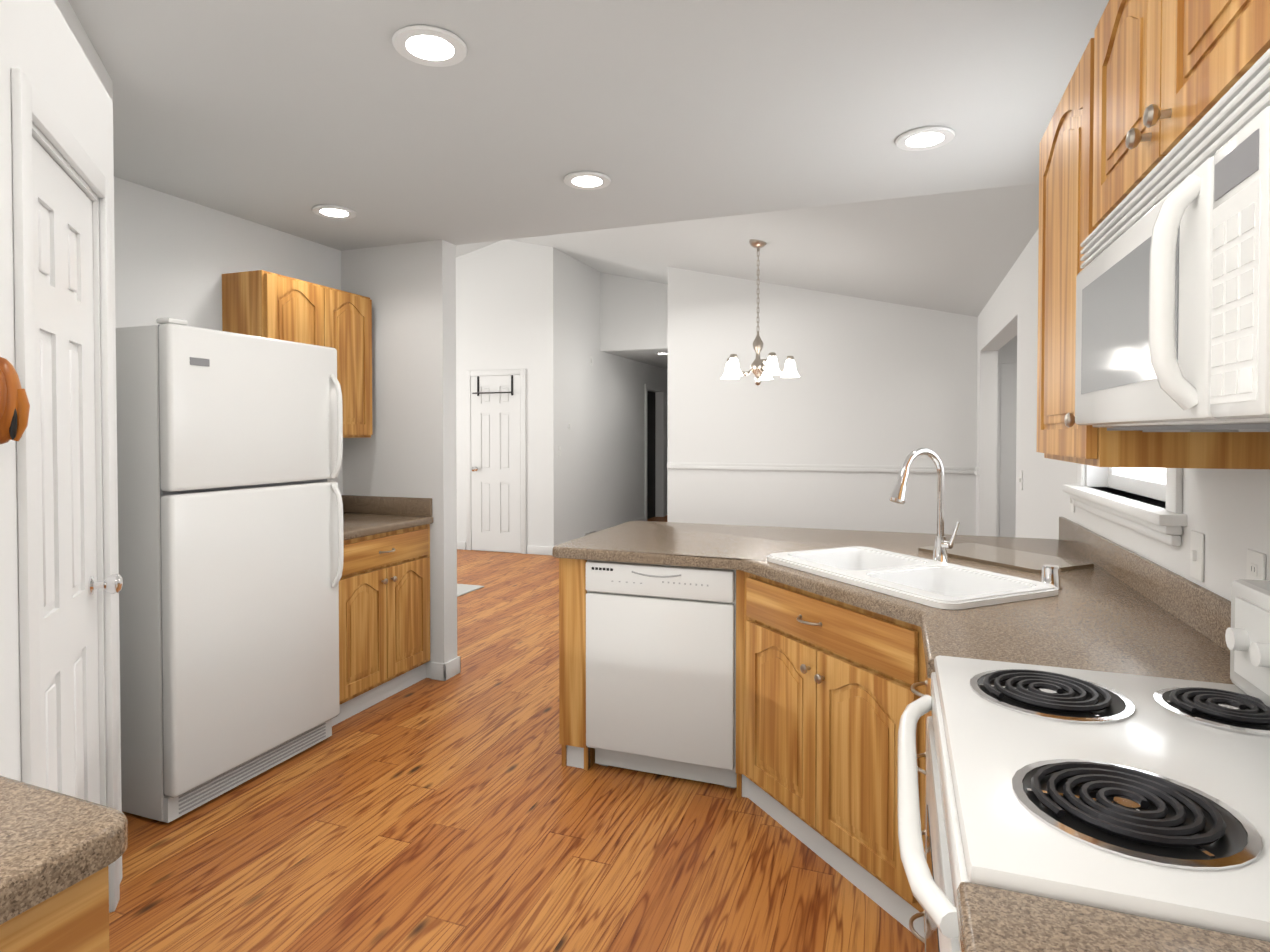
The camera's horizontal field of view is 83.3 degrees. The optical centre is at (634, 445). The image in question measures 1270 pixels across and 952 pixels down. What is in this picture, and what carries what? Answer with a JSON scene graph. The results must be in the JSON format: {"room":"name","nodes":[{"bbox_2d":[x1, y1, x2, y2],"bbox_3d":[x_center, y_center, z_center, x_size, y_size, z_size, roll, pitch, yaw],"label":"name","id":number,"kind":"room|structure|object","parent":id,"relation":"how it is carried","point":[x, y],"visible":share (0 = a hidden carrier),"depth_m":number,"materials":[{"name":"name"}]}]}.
{"room":"kitchen","nodes":[
{"label":"kitchen","id":0,"kind":"room"},
{"bbox_2d":[0,0,121,882],"bbox_3d":[-1.361,0.127,1.561,0.120,2.440,1.323,0,1,-25],"label":"wall","id":1,"kind":"structure","parent":0,"point":[48,49],"depth_m":1.48,"materials":[{"name":"white paint"}]},
{"bbox_2d":[0,357,29,443],"bbox_3d":[-1.184,-0.084,1.332,0.083,0.164,0.083,0,1,20],"label":"wall decoration","id":2,"kind":"object","parent":1,"relation":"attached to","point":[14,408],"depth_m":1.32,"materials":[{"name":"brown wood"}]},
{"bbox_2d":[11,67,119,912],"bbox_3d":[-1.429,0.296,1.732,0.137,2.097,0.724,0,1,-25],"label":"door frame","id":3,"kind":"structure","parent":1,"relation":"attached to","point":[29,104],"depth_m":1.55,"materials":[{"name":"white wood"}]},
{"bbox_2d":[32,137,122,803],"bbox_3d":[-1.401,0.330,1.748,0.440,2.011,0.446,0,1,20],"label":"pantry door","id":4,"kind":"structure","parent":1,"relation":"in","point":[69,584],"depth_m":1.76,"materials":[{"name":"white wood"}]},
{"bbox_2d":[114,177,342,494],"bbox_3d":[-2.436,0.112,2.417,0.120,2.440,4.085,0,1,20],"label":"wall","id":5,"kind":"structure","parent":0,"point":[176,257],"depth_m":3.27,"materials":[{"name":"white paint"}]},
{"bbox_2d":[222,270,372,437],"bbox_3d":[-1.720,-0.435,3.737,0.303,0.790,0.735,0,1,20],"label":"upper cabinet","id":6,"kind":"object","parent":5,"relation":"attached to","point":[263,303],"visible":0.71,"depth_m":3.64,"materials":[{"name":"brown wood"}]},
{"bbox_2d":[341,240,456,677],"bbox_3d":[-1.555,-0.526,4.192,7.460,3.656,0.125,0,1,20],"label":"wall","id":7,"kind":"structure","parent":0,"point":[407,448],"depth_m":4.02,"materials":[{"name":"white paint"}]},
{"bbox_2d":[431,656,460,674],"bbox_3d":[-3.017,1.243,4.835,4.294,0.095,0.014,0,1,20],"label":"baseboard","id":8,"kind":"structure","parent":7,"relation":"attached to","point":[446,670],"depth_m":4.00,"materials":[{"name":"white wood"}]},
{"bbox_2d":[456,240,543,553],"bbox_3d":[-2.365,-0.602,8.600,2.895,3.656,0.120,0,1,20],"label":"wall","id":9,"kind":"structure","parent":0,"point":[499,305],"depth_m":8.19,"materials":[{"name":"white paint"}]},
{"bbox_2d":[457,541,465,549],"bbox_3d":[-2.858,1.176,8.741,1.835,0.095,0.014,0,1,20],"label":"baseboard","id":10,"kind":"structure","parent":9,"relation":"attached to","point":[461,545],"depth_m":8.44,"materials":[{"name":"white wood"}]},
{"bbox_2d":[466,369,525,553],"bbox_3d":[-1.613,0.179,8.263,0.790,2.105,0.018,0,1,20],"label":"trim","id":11,"kind":"structure","parent":9,"relation":"attached to","point":[520,372],"depth_m":8.20,"materials":[{"name":"white wood"}]},
{"bbox_2d":[471,375,520,552],"bbox_3d":[-1.624,0.210,8.232,0.652,2.028,0.082,0,1,20],"label":"closet door","id":12,"kind":"structure","parent":9,"relation":"in","point":[495,472],"depth_m":8.26,"materials":[{"name":"white paint"}]},
{"bbox_2d":[527,546,551,554],"bbox_3d":[-1.080,1.187,8.086,0.315,0.095,0.014,0,1,20],"label":"baseboard","id":13,"kind":"structure","parent":9,"relation":"attached to","point":[539,550],"depth_m":8.08,"materials":[{"name":"white wood"}]},
{"bbox_2d":[109,515,924,951],"bbox_3d":[0.242,1.331,6.011,10.200,0.120,13.100,0,1,20],"label":"floor","id":14,"kind":"structure","parent":0,"point":[463,811],"depth_m":2.36,"materials":[{"name":"brown wood"}]},
{"bbox_2d":[0,776,127,951],"bbox_3d":[-1.011,0.910,0.447,0.481,0.912,1.101,0,1,20],"label":"base cabinet","id":15,"kind":"object","parent":14,"relation":"on","point":[60,853],"visible":1,"depth_m":0.82,"materials":[{"name":"brown wood"}]},
{"bbox_2d":[116,317,343,822],"bbox_3d":[-1.754,0.431,2.936,0.746,1.760,0.790,0,1,20],"label":"fridge","id":16,"kind":"object","parent":14,"relation":"on","point":[230,513],"visible":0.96,"depth_m":2.64,"materials":[{"name":"white metal"},{"name":"grey plastic"}]},
{"bbox_2d":[332,495,432,725],"bbox_3d":[-1.538,0.804,3.725,0.666,1.012,0.780,0,1,20],"label":"base cabinet","id":17,"kind":"object","parent":14,"relation":"on","point":[384,617],"visible":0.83,"depth_m":3.65,"materials":[{"name":"brown wood"}]},
{"bbox_2d":[457,584,483,596],"bbox_3d":[-1.887,1.260,6.261,0.930,0.012,0.600,0,1,20],"label":"mat","id":18,"kind":"object","parent":14,"relation":"on","point":[462,589],"visible":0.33,"depth_m":6.27,"materials":[{"name":"grey"}]},
{"bbox_2d":[586,560,736,787],"bbox_3d":[0.185,0.889,3.040,0.610,0.866,0.611,0,1,20],"label":"dishwasher","id":19,"kind":"object","parent":14,"relation":"on","point":[660,669],"visible":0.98,"depth_m":2.76,"materials":[{"name":"white metal"}]},
{"bbox_2d":[736,570,931,942],"bbox_3d":[0.586,0.900,2.273,0.668,0.870,0.644,0,1,20],"label":"base cabinet","id":20,"kind":"object","parent":14,"relation":"on","point":[828,690],"depth_m":2.20,"materials":[{"name":"brown wood"}]},
{"bbox_2d":[552,517,1141,604],"bbox_3d":[0.714,0.382,2.891,2.009,0.140,1.198,0,1,20],"label":"countertop","id":21,"kind":"structure","parent":20,"relation":"on","point":[745,548],"depth_m":2.91,"materials":[{"name":"laminate"}]},
{"bbox_2d":[767,546,1058,609],"bbox_3d":[0.849,0.494,2.326,0.470,0.190,0.830,0,1,-25],"label":"sink","id":22,"kind":"object","parent":21,"relation":"in","point":[935,584],"visible":0.46,"depth_m":2.30,"materials":[{"name":"white ceramic"}]},
{"bbox_2d":[889,448,970,567],"bbox_3d":[1.024,0.213,2.479,0.267,0.411,0.267,0,1,20],"label":"faucet","id":23,"kind":"object","parent":21,"relation":"on","point":[898,495],"visible":0.71,"depth_m":2.48,"materials":[{"name":"silver metal"}]},
{"bbox_2d":[918,543,1094,572],"bbox_3d":[1.354,0.410,2.645,0.300,0.011,0.520,0,1,-25],"label":"corner shelf","id":24,"kind":"object","parent":21,"relation":"on","point":[1014,559],"visible":0.94,"depth_m":2.59,"materials":[{"name":"brown"}]},
{"bbox_2d":[932,607,959,656],"bbox_3d":[0.856,0.454,1.628,0.270,0.040,0.484,0,1,20],"label":"countertop","id":25,"kind":"structure","parent":20,"relation":"on","point":[946,645],"depth_m":1.64,"materials":[{"name":"laminate"}]},
{"bbox_2d":[947,549,1234,684],"bbox_3d":[1.104,0.401,1.821,0.539,0.140,1.021,0,1,20],"label":"countertop","id":26,"kind":"structure","parent":20,"relation":"on","point":[1118,609],"depth_m":1.68,"materials":[{"name":"laminate"}]},
{"bbox_2d":[1042,564,1062,589],"bbox_3d":[1.241,0.391,2.131,0.060,0.067,0.058,0,1,20],"label":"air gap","id":27,"kind":"object","parent":26,"relation":"on","point":[1051,574],"visible":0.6,"depth_m":2.11,"materials":[{"name":"silver metal"}]},
{"bbox_2d":[897,579,1269,951],"bbox_3d":[0.725,0.789,1.017,0.662,1.095,0.758,0,1,20],"label":"stove","id":28,"kind":"object","parent":14,"relation":"on","point":[1144,796],"visible":1,"depth_m":0.93,"materials":[{"name":"white metal"},{"name":"chrome"},{"name":"black metal"}]},
{"bbox_2d":[68,0,1108,369],"bbox_3d":[-0.830,-1.787,6.315,7.580,1.289,12.570,0,1,20],"label":"ceiling","id":29,"kind":"structure","parent":0,"point":[286,116],"depth_m":2.47,"materials":[{"name":"white paint"}]},
{"bbox_2d":[312,205,356,218],"bbox_3d":[-1.440,-1.118,3.423,0.200,0.010,0.200,0,1,20],"label":"recessed light","id":30,"kind":"object","parent":29,"relation":"in","point":[334,211],"visible":1,"depth_m":3.41,"materials":[{"name":"white"}]},
{"bbox_2d":[392,25,467,66],"bbox_3d":[-0.562,-1.093,1.960,0.200,0.010,0.200,0,1,20],"label":"recessed light","id":31,"kind":"object","parent":29,"relation":"in","point":[427,45],"visible":1,"depth_m":1.95,"materials":[{"name":"white plastic"}]},
{"bbox_2d":[563,171,610,189],"bbox_3d":[-0.201,-1.111,2.999,0.200,0.010,0.200,0,1,20],"label":"recessed light","id":32,"kind":"object","parent":29,"relation":"in","point":[586,180],"visible":1,"depth_m":2.98,"materials":[{"name":"white plastic"}]},
{"bbox_2d":[655,352,667,354],"bbox_3d":[0.367,-1.223,9.491,0.200,0.010,0.200,0,1,20],"label":"recessed light","id":33,"kind":"object","parent":29,"relation":"in","point":[662,353],"visible":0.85,"depth_m":9.46,"materials":[{"name":"white"}]},
{"bbox_2d":[721,239,799,384],"bbox_3d":[0.951,-1.024,5.489,0.614,1.127,0.593,0,1,20],"label":"chandelier","id":34,"kind":"object","parent":29,"relation":"hanging from","point":[763,369],"visible":1,"depth_m":5.43,"materials":[{"name":"white glass"}]},
{"bbox_2d":[895,126,954,150],"bbox_3d":[1.044,-1.103,2.573,0.200,0.010,0.200,0,1,20],"label":"recessed light","id":35,"kind":"object","parent":29,"relation":"in","point":[925,138],"visible":1,"depth_m":2.56,"materials":[{"name":"white plastic"}]},
{"bbox_2d":[543,246,667,546],"bbox_3d":[-0.151,-0.559,10.253,0.120,3.512,4.750,0,1,20],"label":"wall","id":36,"kind":"structure","parent":0,"point":[594,475],"depth_m":8.88,"materials":[{"name":"white paint"}]},
{"bbox_2d":[558,446,560,455],"bbox_3d":[-0.856,0.064,8.152,0.014,0.115,0.072,0,1,20],"label":"light switch","id":37,"kind":"object","parent":36,"relation":"attached to","point":[559,450],"visible":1,"depth_m":8.14,"materials":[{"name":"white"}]},
{"bbox_2d":[584,529,595,535],"bbox_3d":[-0.563,1.140,8.969,0.013,0.140,0.360,0,1,20],"label":"baseboard","id":38,"kind":"structure","parent":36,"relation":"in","point":[589,532],"depth_m":8.94,"materials":[{"name":"white"}]},
{"bbox_2d":[590,356,593,365],"bbox_3d":[-0.542,-1.061,8.976,0.022,0.120,0.090,0,1,20],"label":"door chime","id":39,"kind":"object","parent":36,"relation":"attached to","point":[591,361],"visible":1,"depth_m":8.97,"materials":[{"name":"white plastic"}]},
{"bbox_2d":[634,517,645,520],"bbox_3d":[-0.169,1.154,10.039,0.014,0.095,1.880,0,1,20],"label":"baseboard","id":40,"kind":"structure","parent":36,"relation":"attached to","point":[644,518],"depth_m":10.76,"materials":[{"name":"white"}]},
{"bbox_2d":[645,385,664,520],"bbox_3d":[0.320,0.121,11.344,0.018,2.115,0.930,0,1,20],"label":"door frame","id":41,"kind":"structure","parent":36,"relation":"attached to","point":[655,388],"depth_m":11.71,"materials":[{"name":"white"}]},
{"bbox_2d":[600,273,667,351],"bbox_3d":[0.194,-1.778,9.077,1.325,1.110,0.120,0,1,20],"label":"wall","id":42,"kind":"structure","parent":0,"point":[633,314],"depth_m":9.10,"materials":[{"name":"white paint"}]},
{"bbox_2d":[647,391,654,518],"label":"door","id":43,"kind":"structure","parent":0,"point":[650,454],"depth_m":11.56,"materials":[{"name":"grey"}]},
{"bbox_2d":[667,267,977,535],"bbox_3d":[1.831,-0.349,7.113,3.120,3.200,0.120,0,1,20],"label":"wall","id":44,"kind":"structure","parent":0,"point":[883,383],"depth_m":7.06,"materials":[{"name":"white paint"}]},
{"bbox_2d":[667,462,978,474],"bbox_3d":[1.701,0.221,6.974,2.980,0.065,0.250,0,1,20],"label":"trim","id":45,"kind":"structure","parent":44,"relation":"attached to","point":[848,468],"depth_m":7.04,"materials":[{"name":"white wood"}]},
{"bbox_2d":[998,335,1016,531],"bbox_3d":[4.405,0.042,6.514,2.130,2.440,0.120,0,1,20],"label":"wall","id":46,"kind":"structure","parent":0,"point":[1009,348],"depth_m":6.75,"materials":[{"name":"white paint"}]},
{"bbox_2d":[996,356,1016,536],"bbox_3d":[3.822,0.209,6.657,0.890,2.100,0.018,0,1,20],"label":"door frame","id":47,"kind":"structure","parent":46,"relation":"attached to","point":[1006,359],"depth_m":6.78,"materials":[{"name":"white wood"}]},
{"bbox_2d":[999,363,1016,536],"bbox_3d":[3.811,0.239,6.626,0.752,2.025,0.082,0,1,20],"label":"room door","id":48,"kind":"structure","parent":46,"relation":"in","point":[1008,421],"depth_m":6.76,"materials":[{"name":"white wood"}]},
{"bbox_2d":[956,882,1269,951],"bbox_3d":[0.401,0.432,0.027,0.619,0.140,1.305,0,1,20],"label":"countertop","id":49,"kind":"structure","parent":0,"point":[990,919],"depth_m":0.67,"materials":[{"name":"laminate"}]},
{"bbox_2d":[976,228,1269,600],"bbox_3d":[1.922,0.101,3.054,0.140,2.440,8.350,0,1,20],"label":"wall","id":50,"kind":"structure","parent":0,"point":[1226,512],"depth_m":3.43,"materials":[{"name":"white paint"}]},
{"bbox_2d":[1019,470,1022,489],"bbox_3d":[2.248,0.202,4.166,0.014,0.115,0.072,0,1,20],"label":"light switch","id":51,"kind":"object","parent":50,"relation":"attached to","point":[1021,479],"visible":0.96,"depth_m":4.14,"materials":[{"name":"white plastic"}]},
{"bbox_2d":[1070,498,1074,512],"bbox_3d":[1.796,0.223,2.937,0.014,0.100,0.050,0,1,20],"label":"light switch","id":52,"kind":"object","parent":50,"relation":"attached to","point":[1072,505],"visible":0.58,"depth_m":2.93,"materials":[{"name":"white plastic"}]},
{"bbox_2d":[1062,463,1186,545],"bbox_3d":[1.593,-0.271,2.300,0.160,1.040,1.130,0,1,20],"label":"kitchen window","id":53,"kind":"structure","parent":50,"relation":"in","point":[1167,523],"depth_m":2.23,"materials":[{"name":"white wood"}]},
{"bbox_2d":[1036,53,1269,468],"bbox_3d":[1.116,-0.378,1.553,0.337,0.830,0.548,0,1,20],"label":"upper cabinet","id":54,"kind":"object","parent":50,"relation":"attached to","point":[1061,147],"depth_m":1.51,"materials":[{"name":"brown wood"}]},
{"bbox_2d":[1084,0,1269,239],"bbox_3d":[0.889,-0.585,0.933,0.337,0.394,0.758,0,1,20],"label":"upper cabinet","id":55,"kind":"object","parent":50,"relation":"attached to","point":[1151,84],"depth_m":1.03,"materials":[{"name":"brown wood"}]},
{"bbox_2d":[1075,48,1269,431],"bbox_3d":[0.856,-0.201,0.951,0.405,0.366,0.758,0,1,20],"label":"over-the-range microwave","id":56,"kind":"object","parent":55,"relation":"attached to","point":[1173,305],"visible":1,"depth_m":0.81,"materials":[{"name":"white plastic"},{"name":"dark glass"}]},
{"bbox_2d":[1190,530,1204,581],"bbox_3d":[1.347,0.264,1.718,0.014,0.115,0.072,0,1,20],"label":"light switch","id":57,"kind":"object","parent":50,"relation":"attached to","point":[1197,556],"visible":1,"depth_m":1.71,"materials":[{"name":"white plastic"}]},
{"bbox_2d":[1246,549,1265,579],"bbox_3d":[1.246,0.269,1.435,0.008,0.115,0.072,0,1,20],"label":"electrical outlet","id":58,"kind":"object","parent":50,"relation":"attached to","point":[1256,566],"visible":0.46,"depth_m":1.43,"materials":[{"name":"white plastic"}]}
]}

